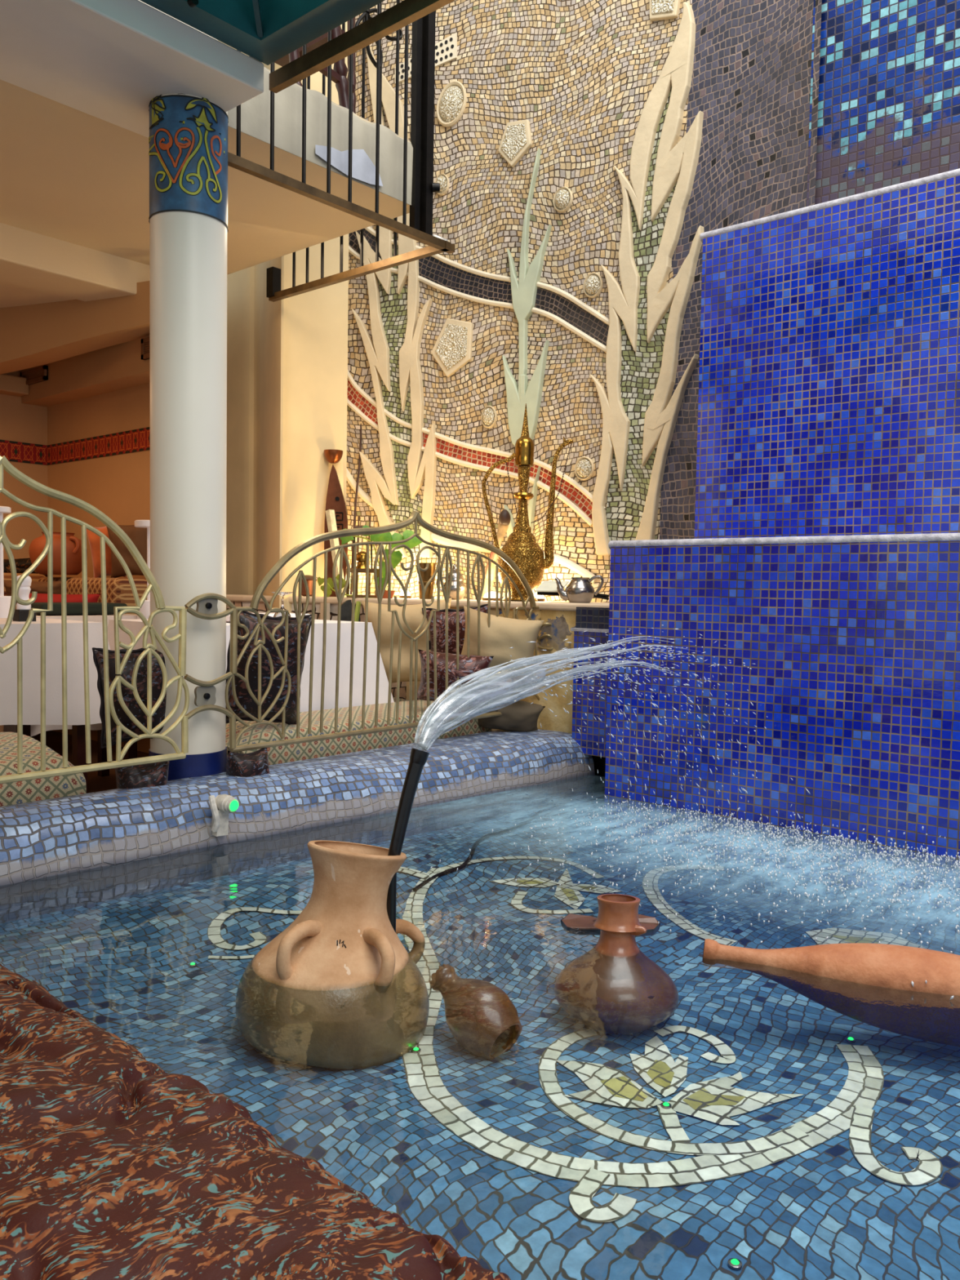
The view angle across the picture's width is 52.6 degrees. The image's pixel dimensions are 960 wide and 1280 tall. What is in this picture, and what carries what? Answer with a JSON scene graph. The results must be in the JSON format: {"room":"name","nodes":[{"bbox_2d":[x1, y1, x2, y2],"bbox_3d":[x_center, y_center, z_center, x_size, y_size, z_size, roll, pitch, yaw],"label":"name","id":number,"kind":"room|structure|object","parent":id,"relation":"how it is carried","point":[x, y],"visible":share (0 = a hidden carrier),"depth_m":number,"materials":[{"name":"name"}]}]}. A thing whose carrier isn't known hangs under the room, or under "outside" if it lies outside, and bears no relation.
{"room":"restaurant","nodes":[
{"label":"restaurant","id":0,"kind":"room"},
{"bbox_2d":[0,369,48,559],"bbox_3d":[-4.058,-0.670,4.684,0.120,2.600,4.170,4,4,41],"label":"wall","id":1,"kind":"structure","parent":0,"point":[20,422],"depth_m":5.99,"materials":[{"name":"paint"}]},
{"bbox_2d":[0,426,150,465],"bbox_3d":[-2.904,-1.087,4.707,1.550,0.123,2.344,4,4,41],"label":"trim","id":2,"kind":"structure","parent":1,"relation":"attached to","point":[135,440],"depth_m":5.83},
{"bbox_2d":[0,280,75,307],"bbox_3d":[-3.498,-1.827,4.304,1.510,0.230,4.400,4,4,41],"label":"ceiling","id":3,"kind":"structure","parent":0,"point":[11,295],"depth_m":4.88,"materials":[{"name":"paint"}]},
{"bbox_2d":[0,79,149,223],"bbox_3d":[-2.600,-1.869,2.654,1.337,0.240,3.094,4,4,41],"label":"ceiling","id":4,"kind":"structure","parent":0,"point":[48,147],"depth_m":3.50,"materials":[{"name":"paint"}]},
{"bbox_2d":[0,280,149,374],"bbox_3d":[-2.276,-1.575,5.116,1.903,0.400,0.295,2,3,21],"label":"ceiling","id":5,"kind":"structure","parent":0,"point":[32,335],"depth_m":4.97,"materials":[{"name":"paint"}]},
{"bbox_2d":[0,222,149,301],"bbox_3d":[-2.884,-1.847,3.603,0.333,0.396,4.150,4,4,41],"label":"beam","id":6,"kind":"structure","parent":0,"point":[28,259],"depth_m":4.53,"materials":[{"name":"paint"}]},
{"bbox_2d":[21,334,150,407],"bbox_3d":[-2.099,-1.621,5.442,1.750,0.415,0.160,4,4,41],"label":"soffit beam","id":7,"kind":"structure","parent":0,"point":[119,366],"depth_m":5.42,"materials":[{"name":"paint"}]},
{"bbox_2d":[0,373,28,396],"bbox_3d":[-2.948,-1.542,5.952,0.420,0.100,0.190,4,4,41],"label":"beam","id":8,"kind":"structure","parent":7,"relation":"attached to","point":[11,385],"depth_m":5.82,"materials":[{"name":"paint"}]},
{"bbox_2d":[20,364,48,385],"bbox_3d":[-2.671,-1.580,5.819,0.322,0.082,0.021,4,4,41],"label":"air vent","id":9,"kind":"object","parent":7,"relation":"attached to","point":[39,374],"visible":0.91,"depth_m":5.78,"materials":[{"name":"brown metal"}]},
{"bbox_2d":[31,730,148,793],"bbox_3d":[-2.655,0.671,4.396,4.300,0.001,5.700,4,4,41],"label":"floor","id":10,"kind":"structure","parent":0,"point":[54,740],"depth_m":5.32,"materials":[{"name":"brown wood"}]},
{"bbox_2d":[0,732,86,806],"bbox_3d":[-1.702,0.526,2.857,0.585,0.427,0.840,4,4,41],"label":"bench cushion","id":11,"kind":"object","parent":10,"relation":"on","point":[49,788],"visible":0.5,"depth_m":2.90,"materials":[{"name":"fabric"}]},
{"bbox_2d":[92,647,166,749],"bbox_3d":[-1.127,0.179,3.204,0.192,0.356,0.214,2,3,19],"label":"pillow","id":12,"kind":"object","parent":11,"relation":"on","point":[128,697],"visible":0.45,"depth_m":3.15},
{"bbox_2d":[16,724,87,793],"bbox_3d":[-1.959,0.332,3.570,0.580,0.789,0.870,4,4,41],"label":"table","id":13,"kind":"object","parent":10,"relation":"on","point":[78,731],"visible":0.18,"depth_m":3.69,"materials":[{"name":"red wood"}]},
{"bbox_2d":[0,617,110,724],"bbox_3d":[-1.953,0.120,3.560,0.745,0.376,1.036,4,4,41],"label":"tablecloth","id":14,"kind":"object","parent":13,"relation":"on","point":[31,640],"visible":0.73,"depth_m":3.54,"materials":[{"name":"white fabric"}]},
{"bbox_2d":[0,506,11,617],"bbox_3d":[-1.964,-0.312,3.987,0.090,0.468,0.090,4,4,41],"label":"table lamp","id":15,"kind":"object","parent":14,"relation":"on","point":[5,601],"visible":0.83,"depth_m":3.97,"materials":[{"name":"white paint"}]},
{"bbox_2d":[13,608,35,621],"bbox_3d":[-1.726,-0.091,3.683,0.060,0.050,0.065,4,4,41],"label":"block","id":16,"kind":"object","parent":14,"relation":"on","point":[19,615],"visible":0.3,"depth_m":3.65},
{"bbox_2d":[16,575,31,609],"bbox_3d":[-1.726,-0.180,3.677,0.057,0.129,0.057,4,4,41],"label":"pepper mill","id":17,"kind":"object","parent":16,"relation":"on","point":[24,589],"visible":0.56,"depth_m":3.66,"materials":[{"name":"white paint"}]},
{"bbox_2d":[3,573,146,614],"bbox_3d":[-2.704,0.015,5.040,1.480,0.740,1.645,4,4,41],"label":"sofa","id":18,"kind":"object","parent":10,"relation":"on","point":[118,590],"visible":0.16,"depth_m":5.03,"materials":[{"name":"fabric"}]},
{"bbox_2d":[3,573,46,608],"bbox_3d":[-3.053,-0.189,5.174,0.400,0.360,1.400,4,4,41],"label":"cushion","id":19,"kind":"object","parent":18,"relation":"on","point":[6,576],"depth_m":5.47,"materials":[{"name":"fabric"}]},
{"bbox_2d":[3,558,47,577],"bbox_3d":[-2.732,-0.413,5.602,0.506,0.142,0.135,1,3,-2],"label":"pillow","id":20,"kind":"object","parent":18,"relation":"on","point":[22,565],"visible":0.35,"depth_m":5.54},
{"bbox_2d":[4,579,61,595],"bbox_3d":[-2.336,-0.255,5.098,0.340,0.118,0.130,1,3,1],"label":"pillow","id":21,"kind":"object","parent":18,"relation":"on","point":[41,587],"visible":0.3,"depth_m":5.06,"materials":[{"name":"brown fabric"}]},
{"bbox_2d":[28,532,87,574],"bbox_3d":[-2.320,-0.474,5.349,0.295,0.229,0.295,0,3,-26],"label":"urn","id":22,"kind":"object","parent":18,"relation":"on","point":[73,544],"visible":0.66,"depth_m":5.25,"materials":[{"name":"ceramic"}]},
{"bbox_2d":[29,593,101,602],"bbox_3d":[-2.113,-0.169,4.900,0.420,0.137,0.148,1,3,1],"label":"pillow","id":23,"kind":"object","parent":18,"relation":"on","point":[41,597],"visible":0.26,"depth_m":4.85,"materials":[{"name":"red fabric"}]},
{"bbox_2d":[86,522,125,577],"bbox_3d":[-2.004,-0.474,5.200,0.144,0.315,0.155,3,4,30],"label":"pillow","id":24,"kind":"object","parent":18,"relation":"on","point":[94,540],"visible":0.46,"depth_m":5.16,"materials":[{"name":"orange fabric"}]},
{"bbox_2d":[66,577,146,614],"bbox_3d":[-1.991,-0.161,5.192,0.580,0.340,0.220,4,4,41],"label":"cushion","id":25,"kind":"object","parent":18,"relation":"on","point":[118,590],"depth_m":5.01,"materials":[{"name":"fabric"}]},
{"bbox_2d":[106,524,146,577],"bbox_3d":[-1.832,-0.471,5.100,0.255,0.310,0.114,1,3,-1],"label":"pillow","id":26,"kind":"object","parent":18,"relation":"on","point":[138,535],"visible":0.49,"depth_m":5.06,"materials":[{"name":"brown fabric"}]},
{"bbox_2d":[97,729,109,777],"bbox_3d":[-1.910,0.285,4.462,0.360,0.789,0.620,4,4,41],"label":"table","id":27,"kind":"object","parent":10,"relation":"on","point":[102,753],"visible":0.11,"depth_m":4.74,"materials":[{"name":"red wood"}]},
{"bbox_2d":[0,613,137,736],"bbox_3d":[-1.904,0.143,4.452,0.496,0.516,0.755,4,4,41],"label":"tablecloth","id":28,"kind":"object","parent":27,"relation":"on","point":[35,729],"visible":0.09,"depth_m":4.28,"materials":[{"name":"white fabric"}]},
{"bbox_2d":[31,602,127,614],"bbox_3d":[-1.867,-0.146,4.481,0.220,0.050,0.410,4,4,41],"label":"folded blanket","id":29,"kind":"object","parent":28,"relation":"on","point":[73,608],"visible":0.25,"depth_m":4.38,"materials":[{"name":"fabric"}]},
{"bbox_2d":[134,520,150,618],"bbox_3d":[-1.534,-0.323,4.508,0.129,0.458,0.129,4,4,41],"label":"table lamp","id":30,"kind":"object","parent":28,"relation":"on","point":[144,610],"visible":0.45,"depth_m":4.47,"materials":[{"name":"white paint"}]},
{"bbox_2d":[124,741,137,759],"bbox_3d":[-1.064,0.310,4.362,0.690,0.779,0.860,4,4,41],"label":"table","id":31,"kind":"object","parent":10,"relation":"on","point":[131,753],"visible":0.03,"depth_m":4.27,"materials":[{"name":"red wood"}]},
{"bbox_2d":[107,618,394,711],"bbox_3d":[-1.054,0.123,4.345,0.867,0.416,1.055,4,4,41],"label":"tablecloth","id":32,"kind":"object","parent":31,"relation":"on","point":[135,625],"visible":0.24,"depth_m":4.29,"materials":[{"name":"white fabric"}]},
{"bbox_2d":[225,699,491,764],"bbox_3d":[-0.530,0.498,4.051,0.385,0.394,1.340,4,4,41],"label":"bench cushion","id":33,"kind":"object","parent":10,"relation":"on","point":[262,733],"visible":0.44,"depth_m":3.82,"materials":[{"name":"fabric"}]},
{"bbox_2d":[226,611,311,724],"bbox_3d":[-0.789,0.107,3.586,0.177,0.469,0.377,4,4,41],"label":"pillow","id":34,"kind":"object","parent":33,"relation":"on","point":[247,619],"visible":0.48,"depth_m":3.52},
{"bbox_2d":[417,648,493,705],"bbox_3d":[-0.112,0.163,4.141,0.328,0.249,0.190,1,3,-6],"label":"pillow","id":35,"kind":"object","parent":33,"relation":"on","point":[467,666],"visible":0.54,"depth_m":4.07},
{"bbox_2d":[461,605,544,683],"bbox_3d":[0.083,0.025,4.261,0.402,0.348,0.168,2,3,10],"label":"pillow","id":36,"kind":"object","parent":33,"relation":"on","point":[503,633],"visible":0.65,"depth_m":4.19,"materials":[{"name":"beige fabric"}]},
{"bbox_2d":[392,697,408,702],"bbox_3d":[-0.490,0.471,4.691,0.363,0.381,0.200,4,4,41],"label":"bench cushion","id":37,"kind":"object","parent":10,"relation":"on","point":[394,698],"visible":0.02,"depth_m":4.66,"materials":[{"name":"fabric"}]},
{"bbox_2d":[361,597,451,683],"bbox_3d":[-0.335,0.016,4.558,0.437,0.436,0.183,1,3,0],"label":"pillow","id":38,"kind":"object","parent":37,"relation":"on","point":[414,615],"visible":0.47,"depth_m":4.50,"materials":[{"name":"beige fabric"}]},
{"bbox_2d":[422,603,488,654],"bbox_3d":[-0.099,0.005,4.500,0.340,0.356,0.151,1,3,3],"label":"pillow","id":39,"kind":"object","parent":38,"relation":"on","point":[441,615],"visible":0.2,"depth_m":4.44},
{"bbox_2d":[47,382,150,753],"bbox_3d":[-2.136,-0.667,5.697,1.650,2.550,0.120,4,4,41],"label":"wall","id":40,"kind":"structure","parent":0,"point":[118,486],"depth_m":5.66,"materials":[{"name":"paint"}]},
{"bbox_2d":[0,0,263,137],"bbox_3d":[-1.922,-1.742,2.083,0.580,0.090,3.117,4,4,41],"label":"beam","id":41,"kind":"structure","parent":0,"point":[106,60],"depth_m":2.91,"materials":[{"name":"white paint"}]},
{"bbox_2d":[139,0,384,65],"bbox_3d":[-0.951,-1.831,1.742,1.332,0.173,2.383,4,4,41],"label":"frame","id":42,"kind":"object","parent":41,"relation":"on","point":[266,31],"visible":1,"depth_m":2.87,"materials":[{"name":"teal paint"}]},
{"bbox_2d":[269,0,454,93],"bbox_3d":[-0.280,-1.745,2.761,1.007,0.050,0.027,4,4,41],"label":"rail","id":43,"kind":"object","parent":42,"relation":"attached to","point":[405,12],"visible":1,"depth_m":2.82,"materials":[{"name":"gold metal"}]},
{"bbox_2d":[148,93,228,781],"bbox_3d":[-0.981,-0.503,3.275,0.256,2.522,0.256,4,4,41],"label":"column","id":44,"kind":"structure","parent":0,"point":[188,153],"depth_m":3.16,"materials":[{"name":"white paint"}]},
{"bbox_2d":[4,66,413,275],"bbox_3d":[-1.160,-1.937,4.133,1.564,0.271,1.030,4,4,41],"label":"balcony slab","id":45,"kind":"object","parent":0,"point":[108,211],"visible":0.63,"depth_m":3.90,"materials":[{"name":"paint"}]},
{"bbox_2d":[274,17,356,114],"bbox_3d":[-0.728,-2.556,4.400,0.491,0.989,0.762,4,4,41],"label":"wooden chair","id":46,"kind":"object","parent":45,"relation":"on","point":[340,71],"visible":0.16,"depth_m":4.29,"materials":[{"name":"red wood"}]},
{"bbox_2d":[227,0,454,302],"bbox_3d":[-1.043,-2.393,4.100,1.527,1.494,1.161,4,4,41],"label":"balcony railing","id":47,"kind":"object","parent":45,"relation":"attached to","point":[420,228],"visible":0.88,"depth_m":3.96,"materials":[{"name":"black metal"}]},
{"bbox_2d":[354,8,403,124],"bbox_3d":[-0.435,-2.597,4.157,0.028,1.105,0.287,4,4,41],"label":"iron stand","id":48,"kind":"object","parent":45,"relation":"on","point":[366,15],"visible":0.37,"depth_m":4.15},
{"bbox_2d":[217,22,348,613],"bbox_3d":[-1.328,-2.076,5.617,1.438,4.100,0.633,4,4,41],"label":"wall","id":49,"kind":"structure","parent":0,"point":[287,357],"depth_m":5.20,"materials":[{"name":"beige paint"}]},
{"bbox_2d":[226,601,406,699],"bbox_3d":[-0.864,0.236,5.050,1.136,0.860,0.041,2,3,26],"label":"stone wall","id":50,"kind":"structure","parent":0,"point":[262,608],"depth_m":5.01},
{"bbox_2d":[0,793,959,1279],"bbox_3d":[0.908,0.837,2.061,4.250,0.060,3.250,4,4,41],"label":"floor","id":51,"kind":"structure","parent":0,"point":[787,1148],"depth_m":1.93,"materials":[{"name":"tile"}]},
{"bbox_2d":[0,728,595,923],"bbox_3d":[-1.161,0.649,2.762,0.453,0.370,4.414,4,4,42],"label":"rim","id":52,"kind":"object","parent":51,"relation":"on","point":[58,854],"visible":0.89,"depth_m":3.11,"materials":[{"name":"tile"}]},
{"bbox_2d":[0,455,236,783],"bbox_3d":[-1.245,-0.055,2.715,0.025,0.896,1.331,4,4,41],"label":"railing","id":53,"kind":"object","parent":52,"relation":"on","point":[180,668],"visible":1,"depth_m":2.86,"materials":[{"name":"metal"}]},
{"bbox_2d":[194,685,216,706],"bbox_3d":[-0.888,0.182,3.151,0.022,0.067,0.074,4,4,41],"label":"plate","id":54,"kind":"object","parent":53,"relation":"attached to","point":[204,695],"visible":1,"depth_m":3.14,"materials":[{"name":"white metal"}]},
{"bbox_2d":[195,598,217,613],"bbox_3d":[-0.879,-0.111,3.140,0.022,0.067,0.074,4,4,41],"label":"plate","id":55,"kind":"object","parent":53,"relation":"attached to","point":[209,606],"visible":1,"depth_m":3.13,"materials":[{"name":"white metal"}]},
{"bbox_2d":[113,759,169,788],"bbox_3d":[-1.065,0.519,3.067,0.144,0.300,0.157,4,4,41],"label":"pillow","id":56,"kind":"object","parent":52,"relation":"on","point":[156,774],"visible":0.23,"depth_m":3.02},
{"bbox_2d":[208,794,239,836],"bbox_3d":[-0.779,0.536,2.960,0.083,0.128,0.072,4,4,41],"label":"spotlight","id":57,"kind":"object","parent":52,"relation":"attached to","point":[221,805],"visible":1,"depth_m":2.95,"materials":[{"name":"white plastic"}]},
{"bbox_2d":[226,747,269,777],"bbox_3d":[-0.786,0.512,3.285,0.128,0.300,0.160,4,4,41],"label":"pillow","id":58,"kind":"object","parent":52,"relation":"on","point":[254,763],"visible":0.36,"depth_m":3.23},
{"bbox_2d":[477,697,545,732],"bbox_3d":[0.130,0.336,4.342,0.314,0.168,0.142,1,3,-5],"label":"pillow","id":59,"kind":"object","parent":52,"relation":"on","point":[521,716],"visible":0.73,"depth_m":4.29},
{"bbox_2d":[235,840,429,1069],"bbox_3d":[-0.314,0.668,2.094,0.412,0.460,0.410,3,4,33],"label":"clay jar","id":60,"kind":"object","parent":51,"relation":"on","point":[338,988],"visible":0.96,"depth_m":1.97,"materials":[{"name":"beige ceramic"}]},
{"bbox_2d":[386,747,429,932],"bbox_3d":[-0.163,0.467,2.145,0.104,0.458,0.041,-1,4,-31],"label":"pipe","id":61,"kind":"object","parent":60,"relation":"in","point":[418,758],"visible":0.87,"depth_m":2.12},
{"bbox_2d":[414,635,685,751],"bbox_3d":[0.262,0.114,2.709,0.114,0.222,1.392,3,4,38],"label":"water jet","id":62,"kind":"object","parent":61,"relation":"attached to","point":[472,699],"visible":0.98,"depth_m":2.39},
{"bbox_2d":[428,964,522,1059],"bbox_3d":[-0.017,0.783,2.050,0.228,0.157,0.139,4,4,41],"label":"pot","id":63,"kind":"object","parent":51,"relation":"on","point":[482,1017],"visible":1,"depth_m":2.00,"materials":[{"name":"brown ceramic"}]},
{"bbox_2d":[413,804,549,891],"bbox_3d":[0.064,0.724,3.554,0.067,0.048,1.255,2,3,24],"label":"cable","id":64,"kind":"object","parent":51,"relation":"on","point":[477,842],"visible":0.97,"depth_m":3.39,"materials":[{"name":"rubber"}]},
{"bbox_2d":[554,893,679,1033],"bbox_3d":[0.305,0.717,2.168,0.274,0.284,0.274,-1,4,-38],"label":"jug","id":65,"kind":"object","parent":51,"relation":"on","point":[614,987],"visible":1,"depth_m":2.10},
{"bbox_2d":[702,938,959,1047],"bbox_3d":[0.823,0.742,2.075,0.681,0.191,0.184,2,3,16],"label":"amphora","id":66,"kind":"object","parent":51,"relation":"on","point":[867,983],"visible":1,"depth_m":2.01,"materials":[{"name":"orange ceramic"}]},
{"bbox_2d":[346,0,692,602],"bbox_3d":[0.040,-2.019,4.985,2.091,4.100,0.120,3,3,27],"label":"wall","id":67,"kind":"structure","parent":0,"point":[583,73],"depth_m":4.95,"materials":[{"name":"beige tile"}]},
{"bbox_2d":[351,45,436,557],"bbox_3d":[-0.458,-1.835,5.226,0.508,2.772,0.042,2,3,21],"label":"relief","id":68,"kind":"object","parent":67,"relation":"attached to","point":[393,354],"visible":0.83,"depth_m":5.24,"materials":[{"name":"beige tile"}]},
{"bbox_2d":[395,32,457,84],"bbox_3d":[-0.286,-3.057,5.112,0.357,0.195,0.017,2,3,22],"label":"air vent","id":69,"kind":"object","parent":67,"relation":"in","point":[446,51],"visible":0.5,"depth_m":5.07,"materials":[{"name":"white paint"}]},
{"bbox_2d":[435,80,466,127],"bbox_3d":[-0.155,-2.793,5.053,0.169,0.226,0.046,2,3,23],"label":"medallion","id":70,"kind":"object","parent":67,"relation":"attached to","point":[452,100],"visible":1,"depth_m":5.04,"materials":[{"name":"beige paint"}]},
{"bbox_2d":[431,318,473,377],"bbox_3d":[-0.150,-1.541,5.119,0.234,0.304,0.032,2,3,23],"label":"carved plaque","id":71,"kind":"object","parent":67,"relation":"attached to","point":[452,348],"visible":1,"depth_m":5.10,"materials":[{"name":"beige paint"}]},
{"bbox_2d":[480,405,497,428],"bbox_3d":[0.040,-1.160,5.045,0.086,0.116,0.046,2,3,25],"label":"medallion","id":72,"kind":"object","parent":67,"relation":"attached to","point":[489,415],"visible":1,"depth_m":5.04,"materials":[{"name":"beige paint"}]},
{"bbox_2d":[497,119,532,167],"bbox_3d":[0.176,-2.515,4.925,0.185,0.220,0.033,3,3,28],"label":"carved plaque","id":73,"kind":"object","parent":67,"relation":"attached to","point":[516,141],"visible":1,"depth_m":4.91,"materials":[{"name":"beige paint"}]},
{"bbox_2d":[502,147,551,537],"bbox_3d":[0.230,-1.428,4.938,0.254,2.064,0.042,3,4,29],"label":"relief","id":74,"kind":"object","parent":67,"relation":"attached to","point":[524,291],"visible":0.85,"depth_m":4.92,"materials":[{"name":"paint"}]},
{"bbox_2d":[553,186,573,213],"bbox_3d":[0.402,-2.179,4.798,0.104,0.122,0.046,3,4,32],"label":"medallion","id":75,"kind":"object","parent":67,"relation":"attached to","point":[563,196],"visible":1,"depth_m":4.79,"materials":[{"name":"beige paint"}]},
{"bbox_2d":[574,456,594,480],"bbox_3d":[0.507,-0.846,4.788,0.102,0.117,0.046,3,4,32],"label":"medallion","id":76,"kind":"object","parent":67,"relation":"attached to","point":[584,466],"visible":1,"depth_m":4.78,"materials":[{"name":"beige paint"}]},
{"bbox_2d":[583,272,603,298],"bbox_3d":[0.543,-1.729,4.728,0.101,0.120,0.046,3,4,32],"label":"medallion","id":77,"kind":"object","parent":67,"relation":"attached to","point":[593,283],"visible":1,"depth_m":4.72,"materials":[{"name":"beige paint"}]},
{"bbox_2d":[589,2,704,555],"bbox_3d":[0.781,-1.652,4.576,0.569,2.497,0.058,3,4,36],"label":"relief","id":78,"kind":"object","parent":67,"relation":"attached to","point":[640,415],"visible":0.98,"depth_m":4.57,"materials":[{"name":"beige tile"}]},
{"bbox_2d":[648,0,680,21],"bbox_3d":[0.853,-2.963,4.483,0.168,0.209,0.032,3,4,37],"label":"carved plaque","id":79,"kind":"object","parent":67,"relation":"attached to","point":[660,10],"visible":1,"depth_m":4.48,"materials":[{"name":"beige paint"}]},
{"bbox_2d":[497,608,576,733],"bbox_3d":[0.285,0.288,4.444,0.468,0.860,0.050,3,4,37],"label":"wall","id":80,"kind":"structure","parent":0,"point":[562,621],"depth_m":4.41,"materials":[{"name":"paint"}]},
{"bbox_2d":[224,511,553,752],"bbox_3d":[-0.240,-0.078,3.828,0.111,0.859,1.750,4,4,42],"label":"railing","id":81,"kind":"object","parent":80,"relation":"attached to","point":[415,517],"visible":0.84,"depth_m":3.65,"materials":[{"name":"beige metal"}]},
{"bbox_2d":[572,631,608,757],"bbox_3d":[0.626,0.234,4.141,0.458,0.532,0.150,4,4,41],"label":"wall","id":82,"kind":"structure","parent":0,"point":[595,731],"depth_m":4.17,"materials":[{"name":"tile"}]},
{"bbox_2d":[575,606,608,629],"bbox_3d":[0.635,-0.083,4.127,0.458,0.103,0.140,4,4,41],"label":"wall","id":83,"kind":"structure","parent":0,"point":[597,618],"depth_m":4.17,"materials":[{"name":"blue tile"}]},
{"bbox_2d":[226,594,609,611],"bbox_3d":[-0.226,-0.192,4.970,2.784,0.035,0.742,3,4,32],"label":"shelf slab","id":84,"kind":"object","parent":83,"relation":"attached to","point":[546,605],"visible":0.4,"depth_m":4.64,"materials":[{"name":"stone"}]},
{"bbox_2d":[324,464,347,596],"bbox_3d":[-0.768,-0.578,5.195,0.123,0.720,0.068,1,3,0],"label":"board","id":85,"kind":"object","parent":84,"relation":"on","point":[335,501],"visible":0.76,"depth_m":5.18,"materials":[{"name":"brown wood"}]},
{"bbox_2d":[325,509,346,597],"bbox_3d":[-0.749,-0.447,5.060,0.132,0.464,0.035,3,4,39],"label":"stick","id":86,"kind":"object","parent":84,"relation":"on","point":[330,513],"visible":0.5,"depth_m":5.05,"materials":[{"name":"paint"}]},
{"bbox_2d":[350,423,361,594],"bbox_3d":[-0.673,-0.735,5.255,0.021,1.033,0.277,1,3,3],"label":"cane","id":87,"kind":"object","parent":84,"relation":"on","point":[360,442],"visible":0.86,"depth_m":5.29,"materials":[{"name":"brown wood"}]},
{"bbox_2d":[346,526,378,598],"bbox_3d":[-0.600,-0.399,4.970,0.131,0.365,0.131,-1,3,-29],"label":"lantern","id":88,"kind":"object","parent":84,"relation":"on","point":[361,556],"visible":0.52,"depth_m":4.94,"materials":[{"name":"gold metal"}]},
{"bbox_2d":[317,524,422,598],"bbox_3d":[-0.564,-0.392,4.938,0.560,0.379,0.117,1,3,9],"label":"pothos plant","id":89,"kind":"object","parent":84,"relation":"on","point":[396,557],"visible":0.6,"depth_m":4.92,"materials":[{"name":"green plant"}]},
{"bbox_2d":[417,562,435,599],"bbox_3d":[-0.272,-0.298,4.915,0.100,0.182,0.100,4,4,41],"label":"beaker","id":90,"kind":"object","parent":84,"relation":"on","point":[426,575],"visible":0.7,"depth_m":4.88,"materials":[{"name":"brown metal"}]},
{"bbox_2d":[435,564,466,599],"bbox_3d":[-0.130,-0.287,4.818,0.130,0.175,0.122,4,4,41],"label":"sugar pot","id":91,"kind":"object","parent":84,"relation":"on","point":[463,588],"visible":0.53,"depth_m":4.78,"materials":[{"name":"silver metal"}]},
{"bbox_2d":[480,509,511,599],"bbox_3d":[0.079,-0.426,4.868,0.138,0.456,0.086,0,3,-18],"label":"statuette","id":92,"kind":"object","parent":84,"relation":"on","point":[504,517],"visible":0.82,"depth_m":4.86,"materials":[{"name":"paint"}]},
{"bbox_2d":[481,403,573,601],"bbox_3d":[0.231,-0.657,4.659,0.397,0.951,0.222,-1,3,-27],"label":"ewer","id":93,"kind":"object","parent":84,"relation":"on","point":[522,547],"visible":0.92,"depth_m":4.63,"materials":[{"name":"gold metal"}]},
{"bbox_2d":[554,574,604,603],"bbox_3d":[0.451,-0.235,4.442,0.176,0.130,0.155,4,4,41],"label":"teapot","id":94,"kind":"object","parent":84,"relation":"on","point":[580,589],"visible":0.99,"depth_m":4.40,"materials":[{"name":"silver metal"}]},
{"bbox_2d":[470,777,959,919],"bbox_3d":[0.923,0.712,1.970,4.120,0.001,2.820,4,4,41],"label":"pool water","id":95,"kind":"object","parent":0,"point":[924,897],"visible":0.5,"depth_m":2.97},
{"bbox_2d":[560,913,660,937],"bbox_3d":[0.317,0.690,2.364,0.238,0.041,0.199,1,3,9],"label":"shard","id":96,"kind":"object","parent":95,"relation":"in","point":[571,923],"visible":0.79,"depth_m":2.34},
{"bbox_2d":[456,624,850,862],"bbox_3d":[0.523,0.304,2.834,0.889,0.683,1.363,4,4,41],"label":"water droplets","id":97,"kind":"object","parent":95,"relation":"on","point":[656,649],"visible":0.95,"depth_m":2.90,"materials":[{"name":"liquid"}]},
{"bbox_2d":[430,780,959,999],"bbox_3d":[0.949,0.625,2.588,2.110,0.125,1.215,4,4,41],"label":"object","id":98,"kind":"object","parent":95,"relation":"on","point":[779,837],"visible":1,"depth_m":2.93,"materials":[{"name":"liquid"}]},
{"bbox_2d":[659,0,822,539],"bbox_3d":[1.131,-1.958,4.209,0.061,4.100,0.811,-1,4,-35],"label":"wall","id":99,"kind":"structure","parent":0,"point":[752,70],"depth_m":4.25,"materials":[{"name":"tile"}]},
{"bbox_2d":[591,174,959,795],"bbox_3d":[2.102,-0.351,3.157,4.000,2.435,0.420,4,4,41],"label":"wall","id":100,"kind":"structure","parent":0,"point":[828,402],"depth_m":3.60,"materials":[{"name":"tile"}]},
{"bbox_2d":[699,168,959,242],"bbox_3d":[2.330,-1.556,2.938,3.485,0.036,0.382,4,4,41],"label":"trim","id":101,"kind":"structure","parent":100,"relation":"attached to","point":[954,172],"depth_m":3.58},
{"bbox_2d":[604,540,959,911],"bbox_3d":[1.998,0.299,2.776,3.595,1.175,0.450,4,4,41],"label":"wall","id":102,"kind":"structure","parent":0,"point":[854,647],"depth_m":3.28,"materials":[{"name":"tile"}]},
{"bbox_2d":[608,533,959,549],"bbox_3d":[2.004,-0.288,2.747,3.605,0.034,0.451,4,4,41],"label":"trim","id":103,"kind":"structure","parent":102,"relation":"attached to","point":[931,536],"depth_m":3.27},
{"bbox_2d":[806,0,959,206],"bbox_3d":[2.599,-2.715,2.911,3.155,2.400,0.240,4,4,41],"label":"wall","id":104,"kind":"structure","parent":0,"point":[889,100],"depth_m":3.70,"materials":[{"name":"teal tile"}]},
{"bbox_3d":[-0.882,0.798,0.707,3.380,0.300,1.460,4,4,41],"label":"plinth","id":105,"kind":"object","parent":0,"visible":0},
{"bbox_2d":[0,963,511,1279],"bbox_3d":[-0.867,0.721,0.772,3.254,0.328,1.484,4,4,41],"label":"seat cushion","id":106,"kind":"object","parent":105,"relation":"on","point":[114,1165],"visible":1,"depth_m":1.02,"materials":[{"name":"fabric"}]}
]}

